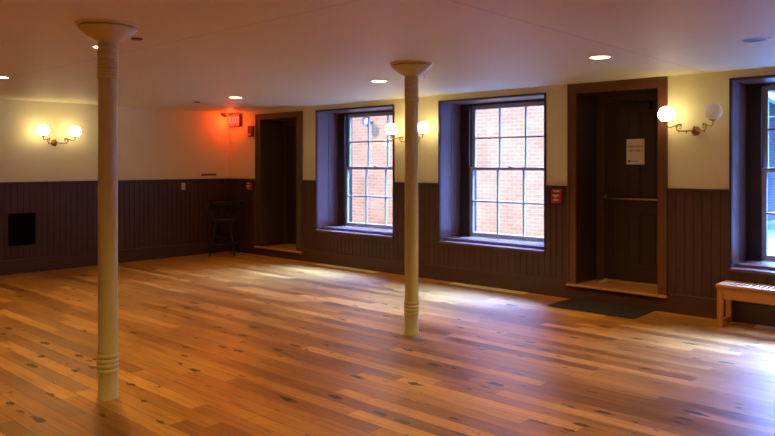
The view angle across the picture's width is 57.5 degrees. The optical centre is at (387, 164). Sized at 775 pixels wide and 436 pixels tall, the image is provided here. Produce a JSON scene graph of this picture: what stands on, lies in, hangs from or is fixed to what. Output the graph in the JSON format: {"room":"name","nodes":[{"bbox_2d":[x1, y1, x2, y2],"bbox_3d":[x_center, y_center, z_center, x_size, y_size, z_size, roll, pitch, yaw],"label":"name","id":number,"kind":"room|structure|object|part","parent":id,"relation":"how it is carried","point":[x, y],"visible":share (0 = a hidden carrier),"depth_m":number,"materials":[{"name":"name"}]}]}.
{"room":"empty community hall","nodes":[
{"label":"empty community hall","id":0,"kind":"room"},
{"bbox_2d":[0,99,229,181],"bbox_3d":[-6.765,0.301,9.424,0.300,2.750,10.900,0,0,42],"label":"wall","id":1,"kind":"structure","parent":0,"point":[154,144],"depth_m":11.71,"materials":[{"name":"beige paint"}]},
{"bbox_2d":[8,213,35,245],"bbox_3d":[-5.475,0.966,10.577,0.012,0.480,0.384,0,0,42],"label":"air vent","id":2,"kind":"object","parent":1,"relation":"attached to","point":[21,226],"visible":1,"depth_m":10.57,"materials":[{"name":"black metal"}]},
{"bbox_2d":[37,125,80,145],"bbox_3d":[-5.064,-0.444,10.845,0.286,0.321,0.652,0,0,42],"label":"wall lamp","id":3,"kind":"object","parent":1,"relation":"attached to","point":[42,130],"visible":1,"depth_m":10.90,"materials":[{"name":"white glass"}]},
{"bbox_3d":[-5.185,-0.523,10.630,0.172,0.164,0.172,0,0,43],"label":"globe","id":4,"kind":"part","parent":3,"relation":"part of"},
{"bbox_3d":[-4.860,-0.523,10.984,0.172,0.164,0.172,0,0,43],"label":"globe","id":5,"kind":"part","parent":3,"relation":"part of"},
{"bbox_2d":[0,180,229,260],"bbox_3d":[-6.547,0.858,9.427,0.016,1.157,10.600,0,0,42],"label":"wainscoting","id":6,"kind":"structure","parent":1,"relation":"attached to","point":[150,214],"depth_m":11.72,"materials":[{"name":"brown paint"}]},
{"bbox_2d":[0,240,229,275],"bbox_3d":[-6.542,1.519,9.423,0.030,0.215,10.600,0,0,42],"label":"baseboard","id":7,"kind":"structure","parent":1,"relation":"attached to","point":[18,266],"depth_m":11.38,"materials":[{"name":"brown paint"}]},
{"bbox_2d":[0,178,229,184],"bbox_3d":[-6.540,0.276,9.421,0.034,0.037,10.600,0,0,42],"label":"trim","id":8,"kind":"structure","parent":1,"relation":"attached to","point":[164,180],"depth_m":11.42,"materials":[{"name":"brown paint"}]},
{"bbox_2d":[201,174,215,175],"bbox_3d":[-3.285,0.181,12.990,0.012,0.036,0.320,0,0,42],"label":"wall plaque","id":9,"kind":"object","parent":1,"relation":"attached to","point":[201,174],"visible":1,"depth_m":12.98,"materials":[{"name":"black"}]},
{"bbox_2d":[0,252,774,435],"bbox_3d":[-1.539,1.726,4.839,13.600,0.200,10.600,0,0,42],"label":"floor","id":10,"kind":"structure","parent":0,"point":[219,343],"depth_m":5.87,"materials":[{"name":"brown wood"}]},
{"bbox_2d":[75,19,139,400],"bbox_3d":[-1.949,0.327,4.921,0.424,2.600,0.424,0,0,42],"label":"column","id":11,"kind":"structure","parent":10,"relation":"on","point":[108,33],"depth_m":4.87,"materials":[{"name":"beige paint"}]},
{"bbox_2d":[205,201,243,255],"bbox_3d":[-2.949,1.152,12.805,0.680,0.956,0.588,0,0,-3],"label":"bar stool","id":12,"kind":"object","parent":10,"relation":"on","point":[215,204],"visible":1,"depth_m":12.87,"materials":[{"name":"black wood"}]},
{"bbox_3d":[-3.109,1.324,12.570,0.041,0.612,0.172,0,0,43],"label":"leg","id":13,"kind":"part","parent":12,"relation":"part of","materials":[{"name":"black wood"}]},
{"bbox_3d":[-3.124,1.324,12.909,0.172,0.612,0.041,0,0,42],"label":"leg","id":14,"kind":"part","parent":12,"relation":"part of","materials":[{"name":"black wood"}]},
{"bbox_3d":[-2.946,1.004,12.747,0.430,0.045,0.430,0,0,-2],"label":"seat","id":15,"kind":"part","parent":12,"relation":"part of","materials":[{"name":"black wood"}]},
{"bbox_3d":[-2.951,0.761,12.860,0.680,0.042,0.454,0,0,-2],"label":"arm rail","id":16,"kind":"part","parent":12,"relation":"part of","materials":[{"name":"black wood"}]},
{"bbox_3d":[-2.958,0.715,13.007,0.567,0.084,0.182,0,0,-2],"label":"crest rail","id":17,"kind":"part","parent":12,"relation":"part of","materials":[{"name":"black wood"}]},
{"bbox_3d":[-2.768,1.324,12.585,0.172,0.612,0.041,0,0,42],"label":"leg","id":18,"kind":"part","parent":12,"relation":"part of","materials":[{"name":"black wood"}]},
{"bbox_3d":[-2.783,1.324,12.924,0.041,0.612,0.172,0,0,43],"label":"leg","id":19,"kind":"part","parent":12,"relation":"part of","materials":[{"name":"black wood"}]},
{"bbox_2d":[315,264,377,272],"bbox_3d":[-0.645,1.623,11.080,1.338,0.007,0.132,0,0,42],"label":"floor vent","id":20,"kind":"object","parent":10,"relation":"in","point":[327,265],"visible":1,"depth_m":11.02,"materials":[{"name":"brown metal"}]},
{"bbox_2d":[390,61,433,334],"bbox_3d":[0.232,0.327,6.802,0.424,2.600,0.424,0,0,42],"label":"column","id":21,"kind":"structure","parent":10,"relation":"on","point":[411,70],"depth_m":6.74,"materials":[{"name":"beige paint"}]},
{"bbox_2d":[449,282,527,293],"bbox_3d":[1.311,1.623,9.289,1.170,0.007,0.132,0,0,42],"label":"floor vent","id":22,"kind":"object","parent":10,"relation":"in","point":[453,283],"visible":1,"depth_m":9.24,"materials":[{"name":"brown metal"}]},
{"bbox_2d":[548,298,654,318],"bbox_3d":[2.408,1.618,7.981,1.025,0.008,0.566,0,0,42],"label":"door mat","id":23,"kind":"object","parent":10,"relation":"on","point":[574,304],"visible":1,"depth_m":7.92,"materials":[{"name":"black fabric"}]},
{"bbox_2d":[716,280,774,327],"bbox_3d":[4.032,1.411,6.630,1.705,0.430,0.340,0,0,42],"label":"slatted bench","id":24,"kind":"object","parent":10,"relation":"on","point":[729,290],"visible":1,"depth_m":7.00,"materials":[{"name":"brown wood"}]},
{"bbox_3d":[3.338,1.427,7.080,0.050,0.398,0.050,0,0,43],"label":"leg","id":25,"kind":"part","parent":24,"relation":"part of","materials":[{"name":"brown wood"}]},
{"bbox_3d":[3.524,1.427,7.282,0.050,0.398,0.050,0,0,43],"label":"leg","id":26,"kind":"part","parent":24,"relation":"part of","materials":[{"name":"brown wood"}]},
{"bbox_3d":[4.032,1.212,6.630,1.705,0.032,0.340,0,0,43],"label":"seat frame","id":27,"kind":"part","parent":24,"relation":"part of","materials":[{"name":"brown wood"}]},
{"bbox_2d":[754,325,774,330],"bbox_3d":[4.131,1.623,6.704,1.160,0.007,0.132,0,0,42],"label":"floor vent","id":28,"kind":"object","parent":10,"relation":"in","point":[756,326],"visible":1,"depth_m":7.03,"materials":[{"name":"brown metal"}]},
{"bbox_2d":[0,0,774,112],"bbox_3d":[-1.397,-1.124,4.994,14.200,0.300,11.620,0,0,42],"label":"ceiling","id":29,"kind":"structure","parent":0,"point":[270,54],"depth_m":5.76,"materials":[{"name":"paint"}]},
{"bbox_2d":[131,37,142,40],"bbox_3d":[-1.932,-0.969,5.442,0.090,0.010,0.090,0,0,42],"label":"sprinkler cover","id":30,"kind":"object","parent":29,"relation":"attached to","point":[133,38],"visible":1,"depth_m":5.43,"materials":[{"name":"brown metal"}]},
{"bbox_2d":[370,80,387,81],"bbox_3d":[-0.099,-0.971,8.204,0.224,0.006,0.224,0,0,42],"label":"recessed light","id":31,"kind":"object","parent":29,"relation":"in","point":[370,80],"visible":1,"depth_m":8.18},
{"bbox_2d":[587,55,612,58],"bbox_3d":[1.919,-0.971,6.376,0.224,0.006,0.224,0,0,42],"label":"recessed light","id":32,"kind":"object","parent":29,"relation":"in","point":[595,56],"visible":1,"depth_m":6.37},
{"bbox_2d":[738,37,769,41],"bbox_3d":[2.849,-0.971,5.483,0.224,0.006,0.224,0,0,42],"label":"recessed light","id":33,"kind":"object","parent":29,"relation":"in","point":[751,39],"visible":1,"depth_m":5.47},
{"bbox_2d":[230,68,774,283],"bbox_3d":[2.284,0.301,9.012,14.200,2.750,0.720,0,0,42],"label":"wall","id":34,"kind":"structure","parent":0,"point":[701,161],"depth_m":8.65,"materials":[{"name":"beige paint"}]},
{"bbox_2d":[229,114,241,126],"bbox_3d":[-2.848,-0.829,13.188,0.330,0.230,0.057,0,0,42],"label":"exit sign","id":35,"kind":"object","parent":34,"relation":"attached to","point":[235,120],"visible":1,"depth_m":13.14,"materials":[{"name":"red plastic"}]},
{"bbox_2d":[246,182,251,189],"bbox_3d":[-2.525,0.388,12.869,0.120,0.145,0.058,0,0,42],"label":"fire alarm pull station","id":36,"kind":"object","parent":34,"relation":"attached to","point":[249,184],"visible":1,"depth_m":12.84,"materials":[{"name":"red plastic"}]},
{"bbox_2d":[248,126,253,136],"bbox_3d":[-2.497,-0.609,12.860,0.150,0.200,0.065,0,0,42],"label":"fire alarm strobe","id":37,"kind":"object","parent":34,"relation":"attached to","point":[250,128],"visible":1,"depth_m":12.82,"materials":[{"name":"red plastic"}]},
{"bbox_2d":[254,111,302,253],"bbox_3d":[-1.685,0.294,12.591,1.290,2.405,0.765,0,0,42],"label":"door","id":38,"kind":"structure","parent":34,"relation":"in","point":[278,136],"depth_m":12.84,"materials":[{"name":"brown paint"}]},
{"bbox_3d":[-2.332,0.279,12.725,0.135,2.375,0.042,0,0,43],"label":"casing","id":39,"kind":"part","parent":38,"relation":"part of","materials":[{"name":"brown wood"}]},
{"bbox_3d":[-1.914,-0.859,12.342,1.270,0.100,0.042,0,0,43],"label":"head casing","id":40,"kind":"part","parent":38,"relation":"part of","materials":[{"name":"brown wood"}]},
{"bbox_3d":[-1.521,0.329,12.770,1.000,2.275,0.120,0,0,43],"label":"frame","id":41,"kind":"part","parent":38,"relation":"part of","materials":[{"name":"brown wood"}]},
{"bbox_3d":[-1.495,0.279,11.959,0.135,2.375,0.042,0,0,43],"label":"casing","id":42,"kind":"part","parent":38,"relation":"part of","materials":[{"name":"brown wood"}]},
{"bbox_2d":[315,104,394,238],"bbox_3d":[-0.325,0.103,11.339,1.742,2.007,0.715,0,0,42],"label":"window","id":43,"kind":"structure","parent":34,"relation":"in","point":[333,127],"depth_m":11.78,"materials":[{"name":"paint"}]},
{"bbox_3d":[-0.325,1.068,11.339,1.722,0.076,0.715,0,0,43],"label":"sill","id":44,"kind":"part","parent":43,"relation":"part of","materials":[{"name":"paint"}]},
{"bbox_3d":[-0.151,0.076,11.528,1.698,1.909,0.200,0,0,43],"label":"box frame","id":45,"kind":"part","parent":43,"relation":"part of","materials":[{"name":"wood"}]},
{"bbox_3d":[-0.185,0.530,11.492,1.408,0.993,0.040,0,0,43],"label":"sash","id":46,"kind":"part","parent":43,"relation":"part of","materials":[{"name":"grey paint"}]},
{"bbox_3d":[-0.148,-0.383,11.532,1.408,0.921,0.040,0,0,43],"label":"sash","id":47,"kind":"part","parent":43,"relation":"part of","materials":[{"name":"grey paint"}]},
{"bbox_2d":[385,123,404,142],"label":"wall lamp","id":48,"kind":"object","parent":34,"relation":"attached to","point":[391,128],"depth_m":10.24,"materials":[{"name":"white glass"}]},
{"bbox_3d":[0.056,-0.523,10.295,0.172,0.164,0.172,0,0,43],"label":"globe","id":49,"kind":"part","parent":48,"relation":"part of"},
{"bbox_2d":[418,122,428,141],"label":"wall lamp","id":50,"kind":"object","parent":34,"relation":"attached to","point":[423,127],"depth_m":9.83,"materials":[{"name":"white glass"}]},
{"bbox_3d":[0.498,-0.523,9.889,0.172,0.164,0.172,0,0,43],"label":"globe","id":51,"kind":"part","parent":50,"relation":"part of"},
{"bbox_2d":[230,178,729,192],"bbox_3d":[2.030,0.276,8.734,13.600,0.037,0.034,0,0,42],"label":"trim","id":52,"kind":"structure","parent":34,"relation":"attached to","point":[235,179],"depth_m":8.58,"materials":[{"name":"brown paint"}]},
{"bbox_2d":[438,93,545,253],"bbox_3d":[1.565,0.103,9.606,1.700,2.007,0.715,0,0,42],"label":"window","id":53,"kind":"structure","parent":34,"relation":"in","point":[457,118],"depth_m":10.01,"materials":[{"name":"paint"}]},
{"bbox_3d":[1.565,1.068,9.606,1.680,0.076,0.715,0,0,43],"label":"sill","id":54,"kind":"part","parent":53,"relation":"part of","materials":[{"name":"paint"}]},
{"bbox_3d":[1.739,0.076,9.796,1.656,1.909,0.200,0,0,43],"label":"box frame","id":55,"kind":"part","parent":53,"relation":"part of","materials":[{"name":"wood"}]},
{"bbox_3d":[1.706,0.530,9.759,1.366,0.993,0.040,0,0,43],"label":"sash","id":56,"kind":"part","parent":53,"relation":"part of","materials":[{"name":"grey paint"}]},
{"bbox_3d":[1.743,-0.383,9.800,1.366,0.921,0.040,0,0,43],"label":"sash","id":57,"kind":"part","parent":53,"relation":"part of","materials":[{"name":"grey paint"}]},
{"bbox_2d":[224,240,774,327],"bbox_3d":[2.031,1.519,8.735,13.600,0.215,0.030,0,0,42],"label":"baseboard","id":58,"kind":"structure","parent":34,"relation":"attached to","point":[742,312],"depth_m":8.89,"materials":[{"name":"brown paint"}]},
{"bbox_2d":[230,180,774,305],"bbox_3d":[2.036,0.858,8.741,13.600,1.157,0.016,0,0,42],"label":"wainscoting","id":59,"kind":"structure","parent":34,"relation":"attached to","point":[698,222],"depth_m":8.82,"materials":[{"name":"brown paint"}]},
{"bbox_2d":[551,189,561,202],"bbox_3d":[2.074,0.381,8.656,0.135,0.165,0.058,0,0,42],"label":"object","id":60,"kind":"object","parent":34,"relation":"attached to","point":[556,194],"visible":1,"depth_m":8.63,"materials":[{"name":"red plastic"}]},
{"bbox_2d":[566,76,667,297],"bbox_3d":[2.864,0.246,8.423,1.221,2.440,0.765,0,0,42],"label":"door","id":61,"kind":"structure","parent":34,"relation":"in","point":[617,211],"depth_m":8.58,"materials":[{"name":"brown paint"}]},
{"bbox_3d":[2.233,0.231,8.542,0.109,2.410,0.042,0,0,43],"label":"casing","id":62,"kind":"part","parent":61,"relation":"part of","materials":[{"name":"brown wood"}]},
{"bbox_3d":[2.636,-0.916,8.173,1.201,0.115,0.042,0,0,43],"label":"head casing","id":63,"kind":"part","parent":61,"relation":"part of","materials":[{"name":"brown wood"}]},
{"bbox_3d":[2.852,-0.778,8.591,0.366,0.049,0.134,0,0,43],"label":"closer arm","id":64,"kind":"part","parent":61,"relation":"part of","materials":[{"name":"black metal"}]},
{"bbox_3d":[3.030,0.289,8.600,0.987,2.295,0.120,0,0,43],"label":"frame","id":65,"kind":"part","parent":61,"relation":"part of","materials":[{"name":"brown wood"}]},
{"bbox_2d":[626,139,644,163],"bbox_3d":[3.013,-0.159,8.578,0.224,0.310,0.003,0,0,42],"label":"paper notice","id":66,"kind":"object","parent":61,"relation":"attached to","point":[635,148],"visible":1,"depth_m":8.58,"materials":[{"name":"white paper"}]},
{"bbox_3d":[3.040,0.231,7.803,0.105,2.410,0.042,0,0,43],"label":"casing","id":67,"kind":"part","parent":61,"relation":"part of","materials":[{"name":"brown wood"}]},
{"bbox_2d":[658,104,721,135],"bbox_3d":[3.217,-0.469,7.476,0.652,0.321,0.286,0,0,42],"label":"wall lamp","id":68,"kind":"object","parent":34,"relation":"attached to","point":[666,114],"visible":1,"depth_m":7.53,"materials":[{"name":"white glass"}]},
{"bbox_3d":[3.001,-0.548,7.596,0.172,0.164,0.172,0,0,43],"label":"globe","id":69,"kind":"part","parent":68,"relation":"part of"},
{"bbox_3d":[3.137,-0.393,7.569,0.289,0.118,0.020,0,0,9],"label":"arm","id":70,"kind":"part","parent":68,"relation":"part of","materials":[{"name":"gold metal"}]},
{"bbox_3d":[3.317,-0.393,7.404,0.020,0.118,0.289,0,0,-14],"label":"arm","id":71,"kind":"part","parent":68,"relation":"part of","materials":[{"name":"gold metal"}]},
{"bbox_3d":[3.355,-0.547,7.271,0.172,0.162,0.172,0,0,43],"label":"globe","id":72,"kind":"part","parent":68,"relation":"part of"},
{"bbox_2d":[729,75,774,275],"bbox_3d":[4.402,0.103,7.007,1.700,2.007,0.715,0,0,42],"label":"window","id":73,"kind":"structure","parent":34,"relation":"in","point":[749,129],"depth_m":7.58,"materials":[{"name":"paint"}]},
{"bbox_3d":[4.402,1.068,7.007,1.680,0.076,0.715,0,0,43],"label":"sill","id":74,"kind":"part","parent":73,"relation":"part of","materials":[{"name":"paint"}]},
{"bbox_3d":[4.576,0.076,7.197,1.656,1.909,0.200,0,0,43],"label":"box frame","id":75,"kind":"part","parent":73,"relation":"part of","materials":[{"name":"brown wood"}]},
{"bbox_3d":[4.543,0.530,7.160,1.366,0.993,0.040,0,0,43],"label":"sash","id":76,"kind":"part","parent":73,"relation":"part of","materials":[{"name":"grey paint"}]},
{"bbox_3d":[4.580,-0.383,7.200,1.366,0.921,0.040,0,0,43],"label":"sash","id":77,"kind":"part","parent":73,"relation":"part of","materials":[{"name":"grey paint"}]},
{"label":"outside","id":78,"kind":"structure","parent":0,"visible":0},
{"bbox_2d":[768,219,774,254],"bbox_3d":[17.539,1.786,35.724,80.000,0.280,59.280,0,0,42],"label":"ground","id":79,"kind":"structure","parent":78,"point":[771,223],"depth_m":15.97,"materials":[{"name":"white"}]},
{"bbox_2d":[352,102,774,236],"bbox_3d":[0.157,-0.224,34.887,35.500,3.700,26.000,0,0,42],"label":"brick building","id":80,"kind":"structure","parent":79,"relation":"on","point":[513,119],"depth_m":15.35,"materials":[{"name":"red brick"}]},
{"bbox_2d":[362,117,372,126],"bbox_3d":[-0.472,-1.074,17.668,0.280,0.280,0.240,0,0,42],"label":"lamp","id":81,"kind":"object","parent":80,"relation":"attached to","point":[365,119],"visible":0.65,"depth_m":17.63,"materials":[{"name":"white glass"}]},
{"bbox_2d":[769,92,774,117],"bbox_3d":[11.838,-1.584,20.250,1.501,1.080,4.200,0,0,42],"label":"canopy","id":82,"kind":"object","parent":80,"relation":"attached to","point":[771,95],"visible":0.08,"depth_m":19.10,"materials":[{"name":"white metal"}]}
]}

